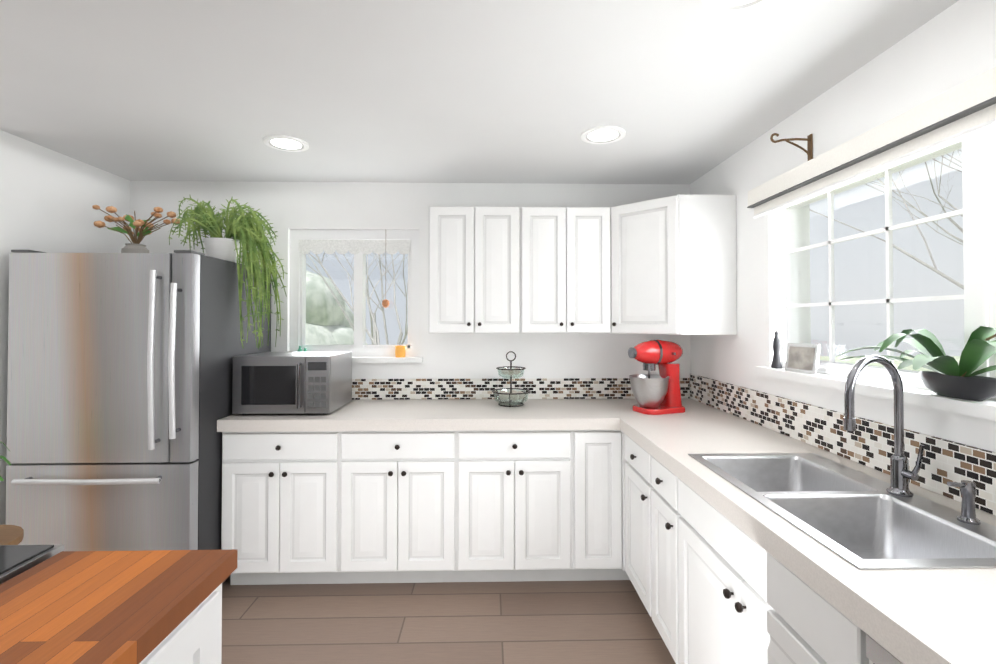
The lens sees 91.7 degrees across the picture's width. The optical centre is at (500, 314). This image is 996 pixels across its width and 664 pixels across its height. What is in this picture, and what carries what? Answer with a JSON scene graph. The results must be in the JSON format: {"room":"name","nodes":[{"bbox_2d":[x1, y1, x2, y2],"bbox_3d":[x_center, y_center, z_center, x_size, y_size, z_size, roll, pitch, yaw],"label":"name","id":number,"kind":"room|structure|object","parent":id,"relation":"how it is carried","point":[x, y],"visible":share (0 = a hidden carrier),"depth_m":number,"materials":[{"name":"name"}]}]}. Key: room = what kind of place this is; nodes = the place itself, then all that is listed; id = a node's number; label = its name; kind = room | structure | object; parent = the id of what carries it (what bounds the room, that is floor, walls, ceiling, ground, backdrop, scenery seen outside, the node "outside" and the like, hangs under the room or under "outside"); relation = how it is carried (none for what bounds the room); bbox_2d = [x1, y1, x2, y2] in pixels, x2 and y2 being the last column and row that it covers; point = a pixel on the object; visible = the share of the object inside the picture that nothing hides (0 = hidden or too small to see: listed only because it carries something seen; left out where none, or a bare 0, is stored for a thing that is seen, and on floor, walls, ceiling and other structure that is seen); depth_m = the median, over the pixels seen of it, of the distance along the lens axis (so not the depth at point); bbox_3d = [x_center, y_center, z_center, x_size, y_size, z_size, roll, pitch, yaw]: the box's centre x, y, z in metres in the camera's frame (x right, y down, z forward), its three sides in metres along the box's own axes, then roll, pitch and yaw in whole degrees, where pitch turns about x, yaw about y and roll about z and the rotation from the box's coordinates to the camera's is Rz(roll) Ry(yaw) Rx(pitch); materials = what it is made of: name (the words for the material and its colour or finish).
{"room":"kitchen","nodes":[
{"label":"kitchen","id":0,"kind":"room"},
{"bbox_2d":[0,130,129,524],"bbox_3d":[-2.466,0.290,2.700,0.120,2.340,0.870,0,-1,-1],"label":"wall","id":1,"kind":"structure","parent":0,"point":[49,198],"depth_m":2.54,"materials":[{"name":"paint"}]},
{"bbox_2d":[130,181,690,378],"bbox_3d":[-0.511,0.298,3.280,4.055,2.340,0.200,0,-1,-1],"label":"wall","id":2,"kind":"structure","parent":0,"point":[284,208],"depth_m":3.19,"materials":[{"name":"paint"}]},
{"bbox_2d":[289,230,418,356],"bbox_3d":[-0.968,-0.141,3.238,0.854,0.845,0.075,0,-1,-1],"label":"window","id":3,"kind":"structure","parent":2,"relation":"in","point":[359,347],"depth_m":3.21,"materials":[{"name":"plastic"}]},
{"bbox_2d":[298,239,409,254],"bbox_3d":[-0.967,-0.451,3.200,0.736,0.105,0.008,0,-1,-1],"label":"curtain valance","id":4,"kind":"object","parent":3,"relation":"attached to","point":[356,246],"visible":1,"depth_m":3.20,"materials":[{"name":"white fabric"}]},
{"bbox_2d":[382,284,389,307],"bbox_3d":[-0.756,-0.303,3.185,0.052,0.520,0.052,0,-1,-1],"label":"hanging ornament","id":5,"kind":"object","parent":3,"relation":"hanging from","point":[385,303],"visible":1,"depth_m":3.17,"materials":[{"name":"ceramic"}]},
{"bbox_2d":[352,357,422,362],"bbox_3d":[-0.966,0.295,3.160,0.916,0.033,0.080,0,-1,-1],"label":"window sill","id":6,"kind":"structure","parent":2,"relation":"attached to","point":[387,359],"depth_m":3.13,"materials":[{"name":"white wood"}]},
{"bbox_2d":[297,346,307,351],"bbox_3d":[-1.293,0.240,3.158,0.065,0.075,0.030,0,-1,-1],"label":"bottles","id":7,"kind":"object","parent":6,"relation":"on","point":[300,350],"visible":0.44,"depth_m":3.15,"materials":[{"name":"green glass"}]},
{"bbox_2d":[395,345,405,356],"bbox_3d":[-0.656,0.240,3.166,0.070,0.075,0.070,0,-1,-1],"label":"glass candle","id":8,"kind":"object","parent":6,"relation":"on","point":[400,350],"visible":1,"depth_m":3.14,"materials":[{"name":"orange glass"}]},
{"bbox_2d":[428,206,523,333],"bbox_3d":[-0.159,-0.265,3.030,0.547,0.760,0.327,0,-1,-1],"label":"upper cabinet","id":9,"kind":"object","parent":2,"relation":"attached to","point":[476,280],"depth_m":2.87,"materials":[{"name":"white wood"}]},
{"bbox_2d":[352,378,689,399],"bbox_3d":[-0.114,0.489,3.180,2.740,0.134,0.009,0,-1,-1],"label":"backsplash","id":10,"kind":"structure","parent":2,"relation":"attached to","point":[538,388],"depth_m":3.18,"materials":[{"name":"tile"}]},
{"bbox_2d":[524,207,607,332],"bbox_3d":[0.388,-0.265,3.042,0.547,0.760,0.327,0,-1,-1],"label":"upper cabinet","id":11,"kind":"object","parent":2,"relation":"attached to","point":[566,248],"depth_m":2.88,"materials":[{"name":"white wood"}]},
{"bbox_2d":[608,194,683,334],"bbox_3d":[0.813,-0.269,2.753,0.296,0.748,0.295,0,-1,-1],"label":"upper cabinet","id":12,"kind":"object","parent":2,"relation":"attached to","point":[666,265],"depth_m":2.73,"materials":[{"name":"white wood"}]},
{"bbox_2d":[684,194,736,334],"bbox_3d":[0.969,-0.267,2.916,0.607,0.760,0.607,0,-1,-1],"label":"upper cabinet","id":13,"kind":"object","parent":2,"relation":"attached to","point":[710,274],"depth_m":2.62,"materials":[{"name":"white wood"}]},
{"bbox_2d":[221,576,675,663],"bbox_3d":[-1.787,1.469,0.503,6.735,0.080,5.760,0,-1,-1],"label":"floor","id":14,"kind":"structure","parent":0,"point":[568,622],"depth_m":2.27,"materials":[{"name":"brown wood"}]},
{"bbox_2d":[0,525,23,544],"bbox_3d":[-2.178,1.185,1.919,0.400,0.532,0.400,0,-1,-1],"label":"chair","id":15,"kind":"object","parent":14,"relation":"on","point":[11,534],"visible":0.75,"depth_m":2.02,"materials":[{"name":"brown wood"}]},
{"bbox_2d":[0,442,10,480],"bbox_3d":[-2.171,0.713,1.930,0.345,0.411,0.370,0,-1,-1],"label":"potted plant","id":16,"kind":"object","parent":15,"relation":"on","point":[5,460],"visible":1,"depth_m":1.99,"materials":[{"name":"green plant"}]},
{"bbox_2d":[0,544,63,583],"bbox_3d":[-1.349,0.966,0.634,0.767,0.929,0.863,0,-1,-1],"label":"range","id":17,"kind":"object","parent":14,"relation":"on","point":[15,560],"visible":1,"depth_m":1.02,"materials":[{"name":"silver metal"}]},
{"bbox_2d":[6,250,270,583],"bbox_3d":[-1.905,0.578,2.659,0.858,1.762,0.910,0,-1,-1],"label":"refrigerator","id":18,"kind":"object","parent":14,"relation":"on","point":[120,384],"visible":0.85,"depth_m":2.28,"materials":[{"name":"silver metal"}]},
{"bbox_2d":[92,205,179,252],"bbox_3d":[-2.082,-0.456,2.761,0.448,0.332,0.200,0,-1,-1],"label":"dried flowers","id":19,"kind":"object","parent":18,"relation":"on","point":[134,246],"visible":0.94,"depth_m":2.75,"materials":[{"name":"orange plant"}]},
{"bbox_2d":[168,196,286,349],"bbox_3d":[-1.539,-0.241,2.799,0.549,0.872,0.404,0,-1,-1],"label":"fern plant","id":20,"kind":"object","parent":18,"relation":"on","point":[244,232],"visible":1,"depth_m":2.75,"materials":[{"name":"plant"}]},
{"bbox_2d":[139,583,221,663],"bbox_3d":[-0.769,0.992,0.558,0.372,0.876,0.970,0,-1,-1],"label":"base cabinet","id":21,"kind":"object","parent":14,"relation":"on","point":[194,636],"visible":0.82,"depth_m":0.95,"materials":[{"name":"white wood"}]},
{"bbox_2d":[0,549,237,663],"bbox_3d":[-0.761,0.533,0.563,0.381,0.040,1.005,0,-1,-1],"label":"countertop","id":22,"kind":"structure","parent":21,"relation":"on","point":[100,607],"depth_m":0.87,"materials":[{"name":"brown wood"}]},
{"bbox_2d":[221,431,340,584],"bbox_3d":[-1.164,1.038,2.834,0.616,0.848,0.617,0,-1,-1],"label":"base cabinet","id":23,"kind":"object","parent":14,"relation":"on","point":[324,507],"depth_m":2.53,"materials":[{"name":"white wood"}]},
{"bbox_2d":[341,431,460,583],"bbox_3d":[-0.548,1.038,2.848,0.616,0.848,0.617,0,-1,-1],"label":"base cabinet","id":24,"kind":"object","parent":14,"relation":"on","point":[401,490],"depth_m":2.54,"materials":[{"name":"white wood"}]},
{"bbox_2d":[217,399,616,431],"bbox_3d":[-0.427,0.582,2.851,2.100,0.060,0.649,0,-1,-1],"label":"countertop","id":25,"kind":"structure","parent":24,"relation":"on","point":[409,414],"depth_m":2.58,"materials":[{"name":"stone"}]},
{"bbox_2d":[232,352,351,414],"bbox_3d":[-1.193,0.390,2.810,0.520,0.321,0.466,0,-1,-1],"label":"microwave","id":26,"kind":"object","parent":25,"relation":"on","point":[288,382],"visible":1,"depth_m":2.61,"materials":[{"name":"silver metal"}]},
{"bbox_2d":[492,351,529,406],"bbox_3d":[0.064,0.388,2.952,0.236,0.330,0.236,0,-1,-1],"label":"tiered stand","id":27,"kind":"object","parent":25,"relation":"on","point":[513,395],"visible":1,"depth_m":2.92,"materials":[{"name":"clear glass"}]},
{"bbox_2d":[457,430,576,581],"bbox_3d":[0.068,1.038,2.862,0.616,0.848,0.617,0,-1,-1],"label":"base cabinet","id":28,"kind":"object","parent":14,"relation":"on","point":[519,487],"depth_m":2.56,"materials":[{"name":"white wood"}]},
{"bbox_2d":[577,430,629,580],"bbox_3d":[0.521,1.038,2.873,0.290,0.848,0.617,0,-1,-1],"label":"base cabinet","id":29,"kind":"object","parent":14,"relation":"on","point":[601,460],"depth_m":2.57,"materials":[{"name":"white wood"}]},
{"bbox_2d":[625,434,644,605],"bbox_3d":[0.971,1.031,2.365,0.626,0.848,0.442,0,-1,-1],"label":"base cabinet","id":30,"kind":"object","parent":14,"relation":"on","point":[634,454],"depth_m":2.36,"materials":[{"name":"white wood"}]},
{"bbox_2d":[597,355,995,663],"bbox_3d":[0.982,0.415,1.456,0.649,0.597,3.507,0,-1,-1],"label":"countertop","id":31,"kind":"structure","parent":30,"relation":"on","point":[895,563],"depth_m":1.35,"materials":[{"name":"stone"}]},
{"bbox_2d":[628,340,684,414],"bbox_3d":[0.891,0.346,2.757,0.346,0.407,0.255,0,-1,-1],"label":"stand mixer","id":32,"kind":"object","parent":31,"relation":"on","point":[659,394],"visible":1,"depth_m":2.71,"materials":[{"name":"red metal"}]},
{"bbox_2d":[688,453,995,568],"bbox_3d":[0.975,0.621,1.430,0.490,0.185,0.860,0,-1,-1],"label":"sink","id":33,"kind":"object","parent":31,"relation":"in","point":[853,515],"depth_m":1.41,"materials":[{"name":"metal"}]},
{"bbox_2d":[843,355,980,524],"bbox_3d":[1.093,0.320,1.331,0.237,0.411,0.252,0,-1,-1],"label":"faucet","id":34,"kind":"object","parent":31,"relation":"on","point":[899,493],"depth_m":1.38,"materials":[{"name":"silver metal"}]},
{"bbox_2d":[645,451,715,663],"bbox_3d":[0.980,1.026,1.992,0.626,0.848,0.305,0,-1,-1],"label":"base cabinet","id":35,"kind":"object","parent":14,"relation":"on","point":[665,493],"depth_m":1.99,"materials":[{"name":"white wood"}]},
{"bbox_2d":[673,510,872,663],"bbox_3d":[0.994,1.091,1.381,0.626,0.700,0.915,0,-1,-1],"label":"base cabinet","id":36,"kind":"object","parent":14,"relation":"on","point":[711,584],"depth_m":1.36,"materials":[{"name":"white wood"}]},
{"bbox_2d":[866,634,902,663],"bbox_3d":[0.988,1.008,0.619,0.661,0.846,0.594,0,-1,-1],"label":"dishwasher","id":37,"kind":"object","parent":14,"relation":"on","point":[876,653],"visible":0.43,"depth_m":0.89,"materials":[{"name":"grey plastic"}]},
{"bbox_2d":[0,0,958,183],"bbox_3d":[-1.787,-0.951,0.537,6.735,0.080,5.760,0,-1,-1],"label":"ceiling","id":38,"kind":"structure","parent":0,"point":[501,91],"depth_m":1.85,"materials":[{"name":"paint"}]},
{"bbox_2d":[263,135,308,151],"bbox_3d":[-1.100,-0.876,2.483,0.216,0.012,0.216,0,-1,-1],"label":"recessed light","id":39,"kind":"object","parent":38,"relation":"in","point":[286,143],"visible":1,"depth_m":2.48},
{"bbox_2d":[581,126,625,143],"bbox_3d":[0.503,-0.878,2.370,0.216,0.012,0.216,0,-1,-1],"label":"recessed light","id":40,"kind":"object","parent":38,"relation":"in","point":[602,134],"visible":1,"depth_m":2.36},
{"bbox_2d":[702,0,770,14],"bbox_3d":[0.668,-0.893,1.324,0.216,0.012,0.216,0,-1,-1],"label":"recessed light","id":41,"kind":"object","parent":38,"relation":"in","point":[725,7],"visible":1,"depth_m":1.39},
{"bbox_2d":[690,0,995,451],"bbox_3d":[1.432,0.258,0.470,0.200,2.340,5.510,0,-1,-1],"label":"wall","id":42,"kind":"structure","parent":0,"point":[952,46],"depth_m":1.96,"materials":[{"name":"paint"}]},
{"bbox_2d":[770,133,812,160],"bbox_3d":[1.209,-0.701,2.014,0.171,0.112,0.024,0,-1,-1],"label":"hook","id":43,"kind":"object","parent":42,"relation":"attached to","point":[809,140],"visible":0.98,"depth_m":2.01,"materials":[{"name":"brown metal"}]},
{"bbox_2d":[690,374,995,515],"bbox_3d":[1.303,0.449,1.459,0.009,0.164,3.498,0,-1,-1],"label":"backsplash","id":44,"kind":"structure","parent":42,"relation":"attached to","point":[868,443],"depth_m":1.72,"materials":[{"name":"tile"}]},
{"bbox_2d":[755,366,995,420],"bbox_3d":[1.316,0.255,1.288,0.095,0.036,2.150,0,-1,-1],"label":"window sill","id":45,"kind":"structure","parent":42,"relation":"attached to","point":[985,409],"depth_m":1.56,"materials":[{"name":"white wood"}]},
{"bbox_2d":[771,331,782,368],"bbox_3d":[1.291,0.163,2.259,0.048,0.175,0.048,0,-1,-1],"label":"figurine","id":46,"kind":"object","parent":45,"relation":"on","point":[776,363],"visible":1,"depth_m":2.25,"materials":[{"name":"grey metal"}]},
{"bbox_2d":[785,343,820,374],"bbox_3d":[1.299,0.189,2.068,0.048,0.130,0.160,0,-1,-11],"label":"photo frame","id":47,"kind":"object","parent":45,"relation":"on","point":[802,358],"visible":0.96,"depth_m":2.05,"materials":[{"name":"silver metal"}]},
{"bbox_2d":[836,326,995,400],"bbox_3d":[1.192,0.105,1.363,0.315,0.264,0.640,0,-1,-1],"label":"orchid plant","id":48,"kind":"object","parent":45,"relation":"on","point":[950,377],"visible":0.98,"depth_m":1.35,"materials":[{"name":"green plant"}]},
{"bbox_2d":[779,125,995,400],"bbox_3d":[1.394,-0.165,1.296,0.078,0.808,2.048,0,-1,-1],"label":"window","id":49,"kind":"structure","parent":42,"relation":"in","point":[978,210],"depth_m":1.62,"materials":[{"name":"plastic"}]},
{"bbox_2d":[747,67,995,217],"bbox_3d":[1.268,-0.548,1.293,0.086,0.134,2.120,0,-1,-1],"label":"window blind","id":50,"kind":"object","parent":49,"relation":"attached to","point":[965,109],"visible":1,"depth_m":1.52,"materials":[{"name":"fabric"}]},
{"label":"outside","id":51,"kind":"structure","parent":0,"visible":0},
{"bbox_2d":[819,356,960,370],"bbox_3d":[4.943,3.042,4.959,70.000,0.100,70.000,0,-1,-1],"label":"ground","id":52,"kind":"structure","parent":51,"point":[855,360],"depth_m":36.20,"materials":[{"name":"green plant"}]},
{"bbox_2d":[306,270,367,344],"bbox_3d":[5.632,0.142,8.815,14.636,6.060,34.642,1,-1,-41],"label":"hedge","id":53,"kind":"object","parent":52,"relation":"on","point":[327,315],"depth_m":14.76,"materials":[{"name":"green plant"}]},
{"bbox_2d":[306,252,407,344],"bbox_3d":[-2.933,-0.862,9.376,8.178,7.849,5.848,0,-1,-1],"label":"tree","id":54,"kind":"object","parent":52,"relation":"on","point":[374,332],"depth_m":9.42,"materials":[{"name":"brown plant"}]},
{"bbox_2d":[309,252,407,344],"bbox_3d":[-1.061,-0.396,7.202,6.654,6.854,4.254,0,-1,-1],"label":"tree","id":55,"kind":"object","parent":52,"relation":"on","point":[372,315],"depth_m":6.52,"materials":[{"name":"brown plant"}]},
{"bbox_2d":[333,253,407,344],"bbox_3d":[-1.856,-0.534,7.973,5.448,7.144,4.367,0,-1,-1],"label":"tree","id":56,"kind":"object","parent":52,"relation":"on","point":[400,334],"depth_m":7.84,"materials":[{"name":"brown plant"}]},
{"bbox_2d":[810,150,963,289],"bbox_3d":[3.368,-0.059,3.399,4.381,6.074,4.241,0,-1,-1],"label":"tree","id":57,"kind":"object","parent":52,"relation":"on","point":[934,264],"depth_m":3.64,"materials":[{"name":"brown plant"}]},
{"bbox_2d":[866,151,962,244],"bbox_3d":[4.728,-1.461,4.773,4.556,8.918,6.900,0,-1,-1],"label":"tree","id":58,"kind":"object","parent":52,"relation":"on","point":[951,220],"depth_m":5.75,"materials":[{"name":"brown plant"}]}
]}

